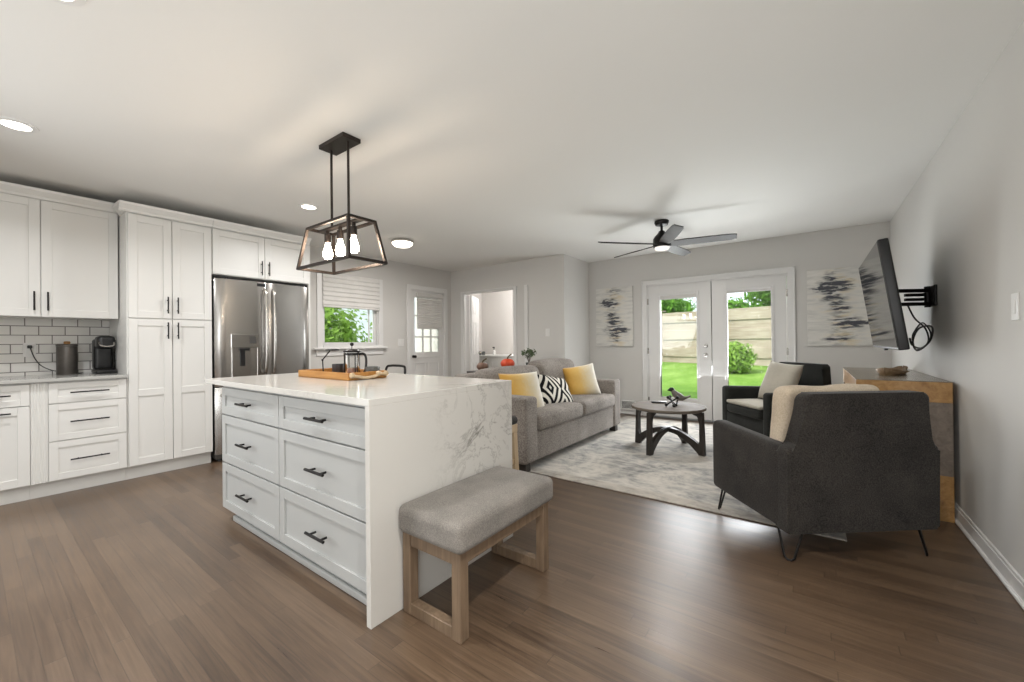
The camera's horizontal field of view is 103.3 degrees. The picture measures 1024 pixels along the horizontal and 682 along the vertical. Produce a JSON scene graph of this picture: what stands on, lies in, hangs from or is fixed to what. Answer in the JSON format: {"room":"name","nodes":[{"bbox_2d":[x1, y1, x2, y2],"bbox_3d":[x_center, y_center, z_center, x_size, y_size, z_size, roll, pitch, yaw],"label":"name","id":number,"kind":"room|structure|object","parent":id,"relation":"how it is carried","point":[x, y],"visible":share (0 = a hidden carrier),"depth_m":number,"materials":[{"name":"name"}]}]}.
{"room":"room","nodes":[
{"label":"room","id":0,"kind":"room"},
{"bbox_2d":[109,215,451,376],"bbox_3d":[-3.256,-0.038,4.782,0.120,2.480,7.220,-1,0,36],"label":"wall","id":1,"kind":"structure","parent":0,"point":[395,276],"depth_m":6.45,"materials":[{"name":"paint"}]},
{"bbox_2d":[23,343,35,356],"bbox_3d":[-4.130,0.076,3.469,0.009,0.120,0.072,-1,0,36],"label":"wall outlet","id":2,"kind":"object","parent":1,"relation":"attached to","point":[26,351],"visible":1,"depth_m":3.46,"materials":[{"name":"white plastic"}]},
{"bbox_2d":[0,318,109,376],"bbox_3d":[-4.124,0.050,3.495,0.012,0.488,0.939,-1,0,36],"label":"backsplash","id":3,"kind":"structure","parent":1,"relation":"attached to","point":[46,333],"depth_m":3.53,"materials":[{"name":"white tile"}]},
{"bbox_2d":[0,181,118,320],"bbox_3d":[-3.931,-0.700,3.360,0.492,1.014,0.912,-1,0,36],"label":"upper cabinet","id":4,"kind":"object","parent":1,"relation":"attached to","point":[59,251],"visible":0.98,"depth_m":3.32,"materials":[{"name":"white wood"}]},
{"bbox_2d":[316,273,382,344],"bbox_3d":[-2.383,-0.448,5.956,0.138,1.010,1.050,-1,0,36],"label":"trim","id":5,"kind":"structure","parent":1,"relation":"attached to","point":[319,282],"depth_m":5.55,"materials":[{"name":"white wood"}]},
{"bbox_2d":[323,307,375,344],"bbox_3d":[-2.400,-0.401,5.968,0.065,0.916,0.862,-1,0,36],"label":"window","id":6,"kind":"structure","parent":1,"relation":"in","point":[373,329],"depth_m":6.20,"materials":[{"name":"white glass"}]},
{"bbox_2d":[313,344,387,355],"bbox_3d":[-2.355,0.131,5.931,0.160,0.151,1.160,-1,0,36],"label":"trim","id":7,"kind":"structure","parent":1,"relation":"attached to","point":[378,348],"depth_m":5.80,"materials":[{"name":"white wood"}]},
{"bbox_2d":[322,273,379,310],"bbox_3d":[-2.318,-0.707,5.907,0.025,0.475,0.900,-1,0,36],"label":"roman shade","id":8,"kind":"object","parent":1,"relation":"attached to","point":[339,291],"visible":0.98,"depth_m":5.87,"materials":[{"name":"white fabric"}]},
{"bbox_2d":[398,339,403,345],"bbox_3d":[-1.813,0.023,6.625,0.009,0.120,0.116,-1,0,36],"label":"light switch","id":9,"kind":"object","parent":1,"relation":"attached to","point":[400,341],"visible":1,"depth_m":6.62,"materials":[{"name":"white plastic"}]},
{"bbox_2d":[411,290,442,375],"bbox_3d":[-1.471,0.164,7.100,0.111,2.035,0.738,-1,0,36],"label":"door","id":10,"kind":"structure","parent":1,"relation":"in","point":[423,363],"depth_m":7.08,"materials":[{"name":"white wood"}]},
{"bbox_2d":[406,284,447,375],"bbox_3d":[-1.509,0.122,7.128,0.138,2.140,0.930,-1,0,36],"label":"trim","id":11,"kind":"structure","parent":1,"relation":"attached to","point":[409,287],"depth_m":7.11,"materials":[{"name":"white wood"}]},
{"bbox_2d":[416,292,442,328],"bbox_3d":[-1.442,-0.519,7.138,0.033,0.620,0.608,-1,0,36],"label":"blind","id":12,"kind":"object","parent":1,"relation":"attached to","point":[429,311],"visible":1,"depth_m":7.13,"materials":[{"name":"white fabric"}]},
{"bbox_2d":[415,254,568,376],"bbox_3d":[0.029,-0.061,7.949,3.400,2.480,2.020,-1,0,36],"label":"wall","id":13,"kind":"structure","parent":0,"point":[546,278],"depth_m":6.68,"materials":[{"name":"paint"}]},
{"bbox_2d":[470,295,481,370],"bbox_3d":[-0.716,0.166,7.813,0.167,2.020,0.740,-1,0,5],"label":"door","id":14,"kind":"structure","parent":13,"relation":"in","point":[474,302],"depth_m":7.67,"materials":[{"name":"white wood"}]},
{"bbox_2d":[460,286,516,373],"bbox_3d":[-0.386,0.142,7.064,1.250,2.075,0.138,-1,0,36],"label":"trim","id":15,"kind":"structure","parent":13,"relation":"attached to","point":[465,367],"depth_m":7.35,"materials":[{"name":"white wood"}]},
{"bbox_2d":[524,285,528,364],"bbox_3d":[0.236,0.134,6.522,0.065,2.075,0.030,-1,0,36],"label":"trim","id":16,"kind":"structure","parent":13,"relation":"attached to","point":[526,327],"depth_m":6.51,"materials":[{"name":"white wood"}]},
{"bbox_2d":[545,329,549,335],"bbox_3d":[0.551,-0.133,6.301,0.072,0.120,0.009,-1,0,36],"label":"light switch","id":17,"kind":"object","parent":13,"relation":"attached to","point":[547,331],"visible":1,"depth_m":6.29,"materials":[{"name":"white plastic"}]},
{"bbox_2d":[0,0,1023,271],"bbox_3d":[-0.505,-1.373,3.271,6.369,0.120,8.070,-1,0,36],"label":"ceiling","id":18,"kind":"structure","parent":0,"point":[490,132],"depth_m":2.31,"materials":[{"name":"paint"}]},
{"bbox_2d":[0,116,39,132],"bbox_3d":[-2.957,-1.286,2.416,0.184,0.008,0.184,-1,0,36],"label":"recessed light","id":19,"kind":"object","parent":18,"relation":"in","point":[11,123],"visible":1,"depth_m":2.42,"materials":[{"name":"white plastic"}]},
{"bbox_2d":[52,0,86,5],"bbox_3d":[-1.691,-1.303,1.487,0.184,0.008,0.184,-1,0,36],"label":"recessed light","id":20,"kind":"object","parent":18,"relation":"in","point":[65,2],"visible":1,"depth_m":1.56,"materials":[{"name":"white plastic"}]},
{"bbox_2d":[298,203,318,209],"bbox_3d":[-1.957,-1.291,3.903,0.184,0.008,0.184,-1,0,36],"label":"recessed light","id":21,"kind":"object","parent":18,"relation":"in","point":[307,206],"visible":1,"depth_m":3.89,"materials":[{"name":"white plastic"}]},
{"bbox_2d":[296,132,387,274],"bbox_3d":[-1.131,-0.896,2.667,0.629,0.824,0.275,-1,0,36],"label":"pendant light","id":22,"kind":"object","parent":18,"relation":"hanging from","point":[342,142],"visible":1,"depth_m":2.64,"materials":[{"name":"brown metal"}]},
{"bbox_2d":[323,230,332,259],"bbox_3d":[-1.253,-0.651,2.758,0.062,0.195,0.062,-1,0,36],"label":"bulb","id":23,"kind":"object","parent":22,"relation":"attached to","point":[327,253],"depth_m":2.74,"materials":[{"name":"glass"}]},
{"bbox_2d":[335,226,344,256],"bbox_3d":[-1.129,-0.653,2.666,0.062,0.195,0.062,-1,0,36],"label":"bulb","id":24,"kind":"object","parent":22,"relation":"attached to","point":[340,249],"depth_m":2.65,"materials":[{"name":"glass"}]},
{"bbox_2d":[351,222,358,252],"bbox_3d":[-1.004,-0.654,2.574,0.062,0.195,0.062,-1,0,36],"label":"bulb","id":25,"kind":"object","parent":22,"relation":"attached to","point":[354,243],"depth_m":2.56,"materials":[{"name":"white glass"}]},
{"bbox_2d":[391,238,413,247],"bbox_3d":[-1.410,-1.249,5.215,0.280,0.094,0.280,-1,0,36],"label":"flush light","id":26,"kind":"object","parent":18,"relation":"attached to","point":[397,242],"visible":1,"depth_m":5.12,"materials":[{"name":"white plastic"}]},
{"bbox_2d":[598,219,736,257],"bbox_3d":[1.702,-1.167,4.510,1.401,0.328,1.394,-1,0,36],"label":"ceiling fan","id":27,"kind":"object","parent":18,"relation":"hanging from","point":[663,241],"visible":1,"depth_m":4.39,"materials":[{"name":"black metal"}]},
{"bbox_2d":[0,413,1023,681],"bbox_3d":[-0.478,1.217,3.261,6.369,0.100,8.070,-1,0,36],"label":"floor","id":28,"kind":"structure","parent":0,"point":[149,578],"depth_m":1.77,"materials":[{"name":"brown wood"}]},
{"bbox_2d":[0,383,29,505],"bbox_3d":[-3.975,0.760,3.067,0.726,0.885,0.384,-1,0,36],"label":"base cabinet","id":29,"kind":"object","parent":28,"relation":"on","point":[14,398],"visible":0.99,"depth_m":2.98,"materials":[{"name":"white wood"}]},
{"bbox_2d":[30,378,126,498],"bbox_3d":[-3.701,0.759,3.437,0.726,0.885,0.533,-1,0,36],"label":"base cabinet","id":30,"kind":"object","parent":28,"relation":"on","point":[78,429],"visible":1,"depth_m":3.23,"materials":[{"name":"white wood"}]},
{"bbox_2d":[0,372,127,384],"bbox_3d":[-3.831,0.303,3.278,0.734,0.026,0.937,-1,0,36],"label":"countertop","id":31,"kind":"structure","parent":30,"relation":"on","point":[81,376],"depth_m":3.23,"materials":[{"name":"white stone"}]},
{"bbox_2d":[27,345,83,373],"bbox_3d":[-3.987,0.164,3.541,0.337,0.257,0.047,0,0,-36],"label":"cable","id":32,"kind":"object","parent":31,"relation":"on","point":[28,346],"visible":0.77,"depth_m":3.46,"materials":[{"name":"black plastic"}]},
{"bbox_2d":[55,341,77,374],"bbox_3d":[-3.878,0.147,3.533,0.136,0.290,0.136,-1,0,36],"label":"canister","id":33,"kind":"object","parent":31,"relation":"on","point":[66,353],"visible":0.98,"depth_m":3.49,"materials":[{"name":"metal"}]},
{"bbox_2d":[91,336,116,373],"bbox_3d":[-3.683,0.123,3.663,0.279,0.335,0.137,-1,0,36],"label":"coffee maker","id":34,"kind":"object","parent":31,"relation":"on","point":[103,347],"visible":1,"depth_m":3.63,"materials":[{"name":"black plastic"}]},
{"bbox_2d":[110,200,213,479],"bbox_3d":[-3.376,0.010,3.874,0.745,2.380,0.669,-1,0,36],"label":"pantry cabinet","id":35,"kind":"object","parent":28,"relation":"on","point":[162,332],"visible":0.99,"depth_m":3.67,"materials":[{"name":"white wood"}]},
{"bbox_2d":[211,276,308,460],"bbox_3d":[-2.852,0.279,4.502,0.776,1.835,0.925,-1,0,36],"label":"refrigerator","id":36,"kind":"object","parent":28,"relation":"on","point":[259,328],"visible":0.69,"depth_m":4.22,"materials":[{"name":"silver metal"}]},
{"bbox_2d":[211,219,310,368],"bbox_3d":[-2.887,0.007,4.536,0.745,2.380,0.972,-1,0,36],"label":"tall cabinet","id":37,"kind":"object","parent":28,"relation":"on","point":[238,251],"visible":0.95,"depth_m":4.29,"materials":[{"name":"white wood"}]},
{"bbox_2d":[222,386,366,605],"bbox_3d":[-1.066,0.723,2.428,1.678,0.894,0.686,-1,0,36],"label":"kitchen island","id":38,"kind":"object","parent":28,"relation":"on","point":[293,467],"visible":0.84,"depth_m":2.06,"materials":[{"name":"white wood"}]},
{"bbox_2d":[204,373,512,628],"bbox_3d":[-1.040,0.707,2.579,1.878,0.926,0.967,-1,0,36],"label":"island countertop","id":39,"kind":"structure","parent":38,"relation":"on","point":[425,434],"depth_m":1.89,"materials":[{"name":"white stone"}]},
{"bbox_2d":[298,368,388,380],"bbox_3d":[-1.150,0.220,2.755,0.651,0.052,0.283,-1,0,36],"label":"serving tray","id":40,"kind":"object","parent":39,"relation":"on","point":[327,373],"visible":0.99,"depth_m":2.61,"materials":[{"name":"brown wood"}]},
{"bbox_2d":[321,349,338,370],"bbox_3d":[-1.325,0.147,2.937,0.145,0.180,0.095,-1,0,9],"label":"stand","id":41,"kind":"object","parent":40,"relation":"on","point":[328,350],"visible":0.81,"depth_m":2.93,"materials":[{"name":"black metal"}]},
{"bbox_2d":[332,364,343,372],"bbox_3d":[-1.221,0.198,2.843,0.103,0.075,0.086,-1,0,39],"label":"mug","id":42,"kind":"object","parent":40,"relation":"on","point":[335,367],"visible":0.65,"depth_m":2.80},
{"bbox_2d":[343,342,366,372],"bbox_3d":[-1.056,0.121,2.721,0.147,0.225,0.112,0,0,-29],"label":"press","id":43,"kind":"object","parent":40,"relation":"on","point":[349,369],"visible":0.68,"depth_m":2.68,"materials":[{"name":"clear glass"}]},
{"bbox_2d":[365,366,379,371],"bbox_3d":[-0.922,0.201,2.678,0.092,0.062,0.092,-1,0,36],"label":"bowl","id":44,"kind":"object","parent":40,"relation":"on","point":[369,368],"visible":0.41,"depth_m":2.64,"materials":[{"name":"grey ceramic"}]},
{"bbox_2d":[385,364,405,373],"bbox_3d":[-1.182,0.698,3.654,0.366,0.956,0.384,-1,0,36],"label":"counter stool","id":45,"kind":"object","parent":28,"relation":"on","point":[391,365],"visible":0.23,"depth_m":3.79,"materials":[{"name":"black metal"}]},
{"bbox_2d":[399,466,552,644],"bbox_3d":[-0.136,0.920,1.898,0.374,0.477,0.695,-1,0,36],"label":"bench","id":46,"kind":"object","parent":28,"relation":"on","point":[455,523],"visible":1,"depth_m":1.72,"materials":[{"name":"grey fabric"}]},
{"bbox_2d":[399,466,552,554],"bbox_3d":[-0.138,0.753,1.899,0.374,0.144,0.695,-1,0,36],"label":"seat cushion","id":47,"kind":"object","parent":46,"relation":"on","point":[461,517],"depth_m":1.72,"materials":[{"name":"grey fabric"}]},
{"bbox_2d":[512,416,518,469],"bbox_3d":[-0.191,0.848,2.899,0.366,0.629,0.346,-1,0,36],"label":"counter stool","id":48,"kind":"object","parent":28,"relation":"on","point":[515,461],"visible":0.15,"depth_m":2.90,"materials":[{"name":"brown wood"}]},
{"bbox_2d":[454,358,619,471],"bbox_3d":[0.400,0.690,4.607,0.952,0.945,2.172,-1,0,36],"label":"sofa","id":49,"kind":"object","parent":28,"relation":"on","point":[543,431],"visible":0.56,"depth_m":4.09,"materials":[{"name":"grey fabric"}]},
{"bbox_2d":[474,365,539,378],"bbox_3d":[-0.022,0.467,4.320,0.338,0.400,0.949,-1,0,36],"label":"cushion","id":50,"kind":"object","parent":49,"relation":"on","point":[488,373],"depth_m":4.15,"materials":[{"name":"grey fabric"}]},
{"bbox_2d":[498,371,544,406],"bbox_3d":[0.105,0.519,4.003,0.462,0.408,0.234,0,0,-32],"label":"throw pillow","id":51,"kind":"object","parent":49,"relation":"on","point":[525,384],"visible":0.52,"depth_m":3.98,"materials":[{"name":"yellow fabric"}]},
{"bbox_2d":[528,358,574,379],"bbox_3d":[0.521,0.451,5.058,0.341,0.466,0.857,-1,0,36],"label":"cushion","id":52,"kind":"object","parent":49,"relation":"on","point":[553,367],"depth_m":4.85,"materials":[{"name":"grey fabric"}]},
{"bbox_2d":[537,374,572,403],"bbox_3d":[0.456,0.546,4.390,0.586,0.411,0.248,0,0,-43],"label":"throw pillow","id":53,"kind":"object","parent":49,"relation":"on","point":[553,389],"visible":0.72,"depth_m":4.29,"materials":[{"name":"fabric"}]},
{"bbox_2d":[537,402,582,430],"bbox_3d":[0.221,0.741,4.198,0.754,0.198,0.864,-1,0,36],"label":"seat cushion","id":54,"kind":"object","parent":49,"relation":"on","point":[552,416],"depth_m":3.95,"materials":[{"name":"grey fabric"}]},
{"bbox_2d":[563,363,600,394],"bbox_3d":[0.848,0.494,4.958,0.470,0.440,0.216,-1,0,-11],"label":"throw pillow","id":55,"kind":"object","parent":49,"relation":"on","point":[582,379],"visible":0.91,"depth_m":4.90,"materials":[{"name":"yellow fabric"}]},
{"bbox_2d":[571,393,614,415],"bbox_3d":[0.738,0.738,4.898,0.754,0.198,0.864,-1,0,36],"label":"seat cushion","id":56,"kind":"object","parent":49,"relation":"on","point":[593,404],"depth_m":4.66,"materials":[{"name":"grey fabric"}]},
{"bbox_2d":[529,416,846,541],"bbox_3d":[1.820,1.141,4.243,2.440,0.010,3.040,-1,0,36],"label":"rug","id":57,"kind":"object","parent":28,"relation":"on","point":[675,473],"visible":0.46,"depth_m":3.64,"materials":[{"name":"grey fabric"}]},
{"bbox_2d":[631,401,706,456],"bbox_3d":[1.650,0.911,4.285,0.764,0.457,0.764,-1,0,36],"label":"coffee table","id":58,"kind":"object","parent":57,"relation":"on","point":[684,408],"visible":0.98,"depth_m":4.10,"materials":[{"name":"brown wood"}]},
{"bbox_2d":[651,401,666,402],"bbox_3d":[1.618,0.673,4.465,0.160,0.020,0.044,-1,0,16],"label":"book","id":59,"kind":"object","parent":58,"relation":"on","point":[651,401],"visible":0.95,"depth_m":4.45,"materials":[{"name":"white paper"}]},
{"bbox_2d":[665,395,678,406],"bbox_3d":[1.657,0.624,4.199,0.138,0.120,0.127,-1,0,36],"label":"ornament","id":60,"kind":"object","parent":58,"relation":"on","point":[669,397],"visible":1,"depth_m":4.19,"materials":[{"name":"black metal"}]},
{"bbox_2d":[668,387,690,403],"bbox_3d":[1.813,0.592,4.401,0.248,0.177,0.067,-1,0,6],"label":"bird figurine","id":61,"kind":"object","parent":58,"relation":"on","point":[674,392],"visible":0.88,"depth_m":4.38,"materials":[{"name":"beige ceramic"}]},
{"bbox_2d":[722,362,831,436],"bbox_3d":[2.773,0.686,4.291,0.730,0.898,0.798,-1,0,-4],"label":"armchair","id":62,"kind":"object","parent":57,"relation":"on","point":[813,374],"visible":0.34,"depth_m":4.18,"materials":[{"name":"black fabric"}]},
{"bbox_2d":[727,399,762,409],"bbox_3d":[2.603,0.664,4.279,0.380,0.075,0.544,-1,0,-4],"label":"seat pad","id":63,"kind":"object","parent":62,"relation":"on","point":[757,404],"visible":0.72,"depth_m":4.24,"materials":[{"name":"beige fabric"}]},
{"bbox_2d":[758,361,803,398],"bbox_3d":[2.821,0.436,4.275,0.219,0.437,0.474,-1,0,-2],"label":"throw pillow","id":64,"kind":"object","parent":63,"relation":"on","point":[777,374],"visible":0.66,"depth_m":4.22,"materials":[{"name":"beige fabric"}]},
{"bbox_2d":[727,403,762,419],"bbox_3d":[2.688,0.733,4.284,0.558,0.129,0.564,-1,0,-4],"label":"seat cushion","id":65,"kind":"object","parent":62,"relation":"on","point":[745,413],"depth_m":4.24,"materials":[{"name":"fabric"}]},
{"bbox_2d":[713,390,939,561],"bbox_3d":[1.794,0.702,2.436,0.832,0.874,0.771,-1,0,-3],"label":"armchair","id":66,"kind":"object","parent":57,"relation":"on","point":[846,461],"visible":1,"depth_m":2.08,"materials":[{"name":"black fabric"}]},
{"bbox_2d":[769,384,878,441],"bbox_3d":[1.747,0.463,2.285,0.576,0.444,0.191,-1,0,-3],"label":"throw pillow","id":67,"kind":"object","parent":66,"relation":"on","point":[784,396],"visible":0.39,"depth_m":2.22,"materials":[{"name":"beige fabric"}]},
{"bbox_2d":[843,367,954,522],"bbox_3d":[2.985,0.693,3.231,0.460,0.875,1.440,-1,0,36],"label":"console table","id":68,"kind":"object","parent":28,"relation":"on","point":[939,391],"visible":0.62,"depth_m":2.56,"materials":[{"name":"brown wood"}]},
{"bbox_2d":[875,365,908,375],"bbox_3d":[2.906,0.224,3.106,0.340,0.064,0.198,0,0,-34],"label":"dish","id":69,"kind":"object","parent":68,"relation":"on","point":[898,370],"visible":0.99,"depth_m":3.01,"materials":[{"name":"brown wood"}]},
{"bbox_3d":[-0.046,0.771,5.459,0.340,0.800,1.280,-1,0,36],"label":"table","id":70,"kind":"object","parent":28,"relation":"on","visible":0},
{"bbox_2d":[477,358,488,369],"bbox_3d":[-0.364,0.291,5.021,0.148,0.162,0.142,-1,0,36],"label":"pumpkin","id":71,"kind":"object","parent":70,"relation":"on","point":[482,365],"visible":0.71,"depth_m":4.97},
{"bbox_2d":[500,354,514,365],"bbox_3d":[-0.059,0.268,5.367,0.188,0.204,0.181,-1,0,36],"label":"pumpkin","id":72,"kind":"object","parent":70,"relation":"on","point":[505,362],"visible":0.67,"depth_m":5.30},
{"bbox_2d":[521,348,536,364],"bbox_3d":[0.247,0.232,5.831,0.214,0.273,0.307,-1,0,36],"label":"potted plant","id":73,"kind":"object","parent":70,"relation":"on","point":[530,351],"visible":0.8,"depth_m":5.81,"materials":[{"name":"green plant"}]},
{"bbox_2d":[568,256,589,366],"bbox_3d":[1.072,-0.077,6.600,0.120,2.480,0.850,-1,0,36],"label":"wall","id":74,"kind":"structure","parent":0,"point":[578,270],"depth_m":6.50,"materials":[{"name":"paint"}]},
{"bbox_2d":[589,221,891,414],"bbox_3d":[2.836,-0.099,5.750,3.729,2.480,0.120,-1,0,36],"label":"wall","id":75,"kind":"structure","parent":0,"point":[846,246],"depth_m":5.42,"materials":[{"name":"paint"}]},
{"bbox_2d":[596,286,633,345],"bbox_3d":[1.647,-0.386,6.530,0.615,0.945,0.036,-1,0,36],"label":"canvas painting","id":76,"kind":"object","parent":75,"relation":"attached to","point":[614,306],"visible":1,"depth_m":6.51,"materials":[{"name":"white fabric"}]},
{"bbox_2d":[620,400,635,410],"bbox_3d":[1.834,1.014,6.401,0.240,0.150,0.032,-1,0,36],"label":"air vent","id":77,"kind":"object","parent":75,"relation":"in","point":[626,404],"visible":0.83,"depth_m":6.41,"materials":[{"name":"white plastic"}]},
{"bbox_2d":[620,407,641,414],"bbox_3d":[2.805,1.089,5.687,3.729,0.105,0.026,-1,0,36],"label":"baseboard","id":78,"kind":"structure","parent":75,"relation":"attached to","point":[621,411],"depth_m":6.40,"materials":[{"name":"white wood"}]},
{"bbox_2d":[647,281,712,419],"bbox_3d":[2.443,0.143,5.964,0.896,1.963,0.128,-1,0,36],"label":"door","id":79,"kind":"structure","parent":75,"relation":"in","point":[701,291],"depth_m":5.85,"materials":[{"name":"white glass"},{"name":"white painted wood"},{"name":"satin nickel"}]},
{"bbox_2d":[660,294,695,299],"bbox_3d":[2.445,-0.651,5.979,0.510,0.055,0.017,-1,0,36],"label":"shade","id":80,"kind":"object","parent":79,"relation":"attached to","point":[662,296],"depth_m":5.98,"materials":[{"name":"white fabric"}]},
{"bbox_2d":[654,415,713,422],"bbox_3d":[2.837,1.131,5.723,1.795,0.020,0.170,-1,0,36],"label":"trim","id":81,"kind":"structure","parent":75,"relation":"attached to","point":[659,416],"depth_m":5.92,"materials":[{"name":"white wood"}]},
{"bbox_2d":[641,266,795,415],"bbox_3d":[2.833,0.104,5.737,1.945,2.075,0.146,-1,0,36],"label":"trim","id":82,"kind":"structure","parent":75,"relation":"attached to","point":[789,271],"depth_m":5.61,"materials":[{"name":"white wood"}]},
{"bbox_2d":[727,288,770,293],"bbox_3d":[3.173,-0.673,5.441,0.510,0.030,0.017,-1,0,36],"label":"shade","id":83,"kind":"object","parent":75,"relation":"attached to","point":[731,290],"depth_m":5.45,"materials":[{"name":"white fabric"}]},
{"bbox_2d":[711,274,788,420],"bbox_3d":[3.174,0.133,5.457,0.915,1.963,0.076,-1,0,36],"label":"door","id":84,"kind":"structure","parent":75,"relation":"in","point":[720,289],"depth_m":5.58,"materials":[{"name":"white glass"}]},
{"bbox_2d":[807,266,872,345],"bbox_3d":[3.915,-0.408,4.854,0.615,0.930,0.036,-1,0,36],"label":"canvas painting","id":85,"kind":"object","parent":75,"relation":"attached to","point":[836,308],"visible":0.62,"depth_m":4.85,"materials":[{"name":"painted canvas"},{"name":"pale wood"}]},
{"bbox_2d":[890,20,1023,578],"bbox_3d":[2.021,-0.106,1.409,0.120,2.480,8.070,-1,0,36],"label":"wall","id":86,"kind":"structure","parent":0,"point":[959,229],"depth_m":2.17,"materials":[{"name":"paint"}]},
{"bbox_2d":[899,284,936,307],"bbox_3d":[2.994,-0.328,3.045,0.255,0.175,0.280,-1,0,36],"label":"mount","id":87,"kind":"object","parent":86,"relation":"attached to","point":[929,293],"depth_m":3.02,"materials":[{"name":"black metal"}]},
{"bbox_2d":[859,238,909,349],"bbox_3d":[2.786,-0.294,3.050,0.177,0.728,1.270,-1,0,36],"label":"television","id":88,"kind":"object","parent":87,"relation":"attached to","point":[878,279],"visible":1,"depth_m":2.69,"materials":[{"name":"black plastic"}]},
{"bbox_2d":[907,306,933,350],"bbox_3d":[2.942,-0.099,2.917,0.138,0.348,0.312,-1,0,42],"label":"cable","id":89,"kind":"object","parent":86,"relation":"hanging from","point":[913,316],"visible":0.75,"depth_m":2.92,"materials":[{"name":"black plastic"}]},
{"bbox_2d":[955,502,1023,609],"bbox_3d":[1.969,1.082,1.440,0.026,0.105,7.850,-1,0,36],"label":"baseboard","id":90,"kind":"structure","parent":86,"relation":"attached to","point":[1012,580],"depth_m":2.02,"materials":[{"name":"white wood"}]},
{"bbox_2d":[1011,292,1019,320],"bbox_3d":[2.224,-0.152,1.794,0.009,0.120,0.072,-1,0,36],"label":"light switch","id":91,"kind":"object","parent":86,"relation":"attached to","point":[1015,306],"visible":1,"depth_m":1.78,"materials":[{"name":"white plastic"}]},
{"bbox_3d":[0.084,1.229,8.100,3.280,0.100,2.080,-1,0,36],"label":"floor","id":92,"kind":"structure","parent":0,"visible":0},
{"bbox_2d":[479,354,513,367],"bbox_3d":[-0.062,0.740,8.661,1.450,0.885,0.739,-1,0,36],"label":"bathroom vanity","id":93,"kind":"object","parent":92,"relation":"on","point":[492,360],"visible":0.17,"depth_m":8.49,"materials":[{"name":"white stone"}]},
{"bbox_2d":[479,354,512,356],"bbox_3d":[-0.062,0.315,8.668,1.450,0.035,0.725,-1,0,36],"label":"countertop","id":94,"kind":"structure","parent":93,"relation":"on","point":[487,355],"depth_m":8.52,"materials":[{"name":"white stone"}]},
{"label":"outside","id":95,"kind":"structure","parent":0,"visible":0},
{"bbox_2d":[662,362,767,398],"bbox_3d":[9.219,0.984,15.822,24.000,0.522,23.600,-1,0,36],"label":"lawn","id":96,"kind":"structure","parent":95,"point":[682,377],"depth_m":10.50,"materials":[{"name":"green plant"}]},
{"bbox_2d":[661,298,695,312],"bbox_3d":[7.741,-1.030,22.377,4.615,3.989,3.243,-1,0,23],"label":"tree","id":97,"kind":"object","parent":96,"relation":"on","point":[669,305],"visible":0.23,"depth_m":21.06,"materials":[{"name":"green plant"}]},
{"bbox_2d":[661,306,787,365],"bbox_3d":[9.061,0.018,10.437,0.181,2.150,11.331,0,0,-39],"label":"fence","id":98,"kind":"object","parent":96,"relation":"on","point":[752,325],"visible":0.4,"depth_m":12.92,"materials":[{"name":"beige wood"}]},
{"bbox_2d":[728,296,752,308],"bbox_3d":[10.871,-0.615,20.007,2.403,3.076,2.543,-1,0,-5],"label":"tree","id":99,"kind":"object","parent":96,"relation":"on","point":[732,304],"visible":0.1,"depth_m":19.37,"materials":[{"name":"green plant"}]},
{"bbox_2d":[728,340,759,372],"bbox_3d":[5.952,0.463,11.107,1.360,0.998,1.198,-1,0,-4],"label":"bush","id":100,"kind":"object","parent":96,"relation":"on","point":[739,357],"visible":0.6,"depth_m":10.74,"materials":[{"name":"green plant"}]},
{"bbox_2d":[737,277,786,306],"bbox_3d":[9.261,-0.927,13.659,2.889,3.684,2.397,-1,0,23],"label":"tree","id":101,"kind":"object","parent":96,"relation":"on","point":[764,296],"visible":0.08,"depth_m":13.74,"materials":[{"name":"green plant"}]},
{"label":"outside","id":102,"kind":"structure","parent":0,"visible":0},
{"label":"ground","id":103,"kind":"structure","parent":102,"visible":0},
{"bbox_2d":[324,307,371,341],"bbox_3d":[-3.666,0.175,7.849,2.000,2.627,2.016,-1,0,36],"label":"bush","id":104,"kind":"object","parent":103,"relation":"on","point":[343,328],"visible":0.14,"depth_m":7.58,"materials":[{"name":"green plant"}]},
{"bbox_2d":[330,297,415,351],"bbox_3d":[-9.569,-2.134,20.741,6.800,7.200,14.800,-1,0,36],"label":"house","id":105,"kind":"structure","parent":103,"relation":"on","point":[365,323],"depth_m":19.11,"materials":[{"name":"white"}]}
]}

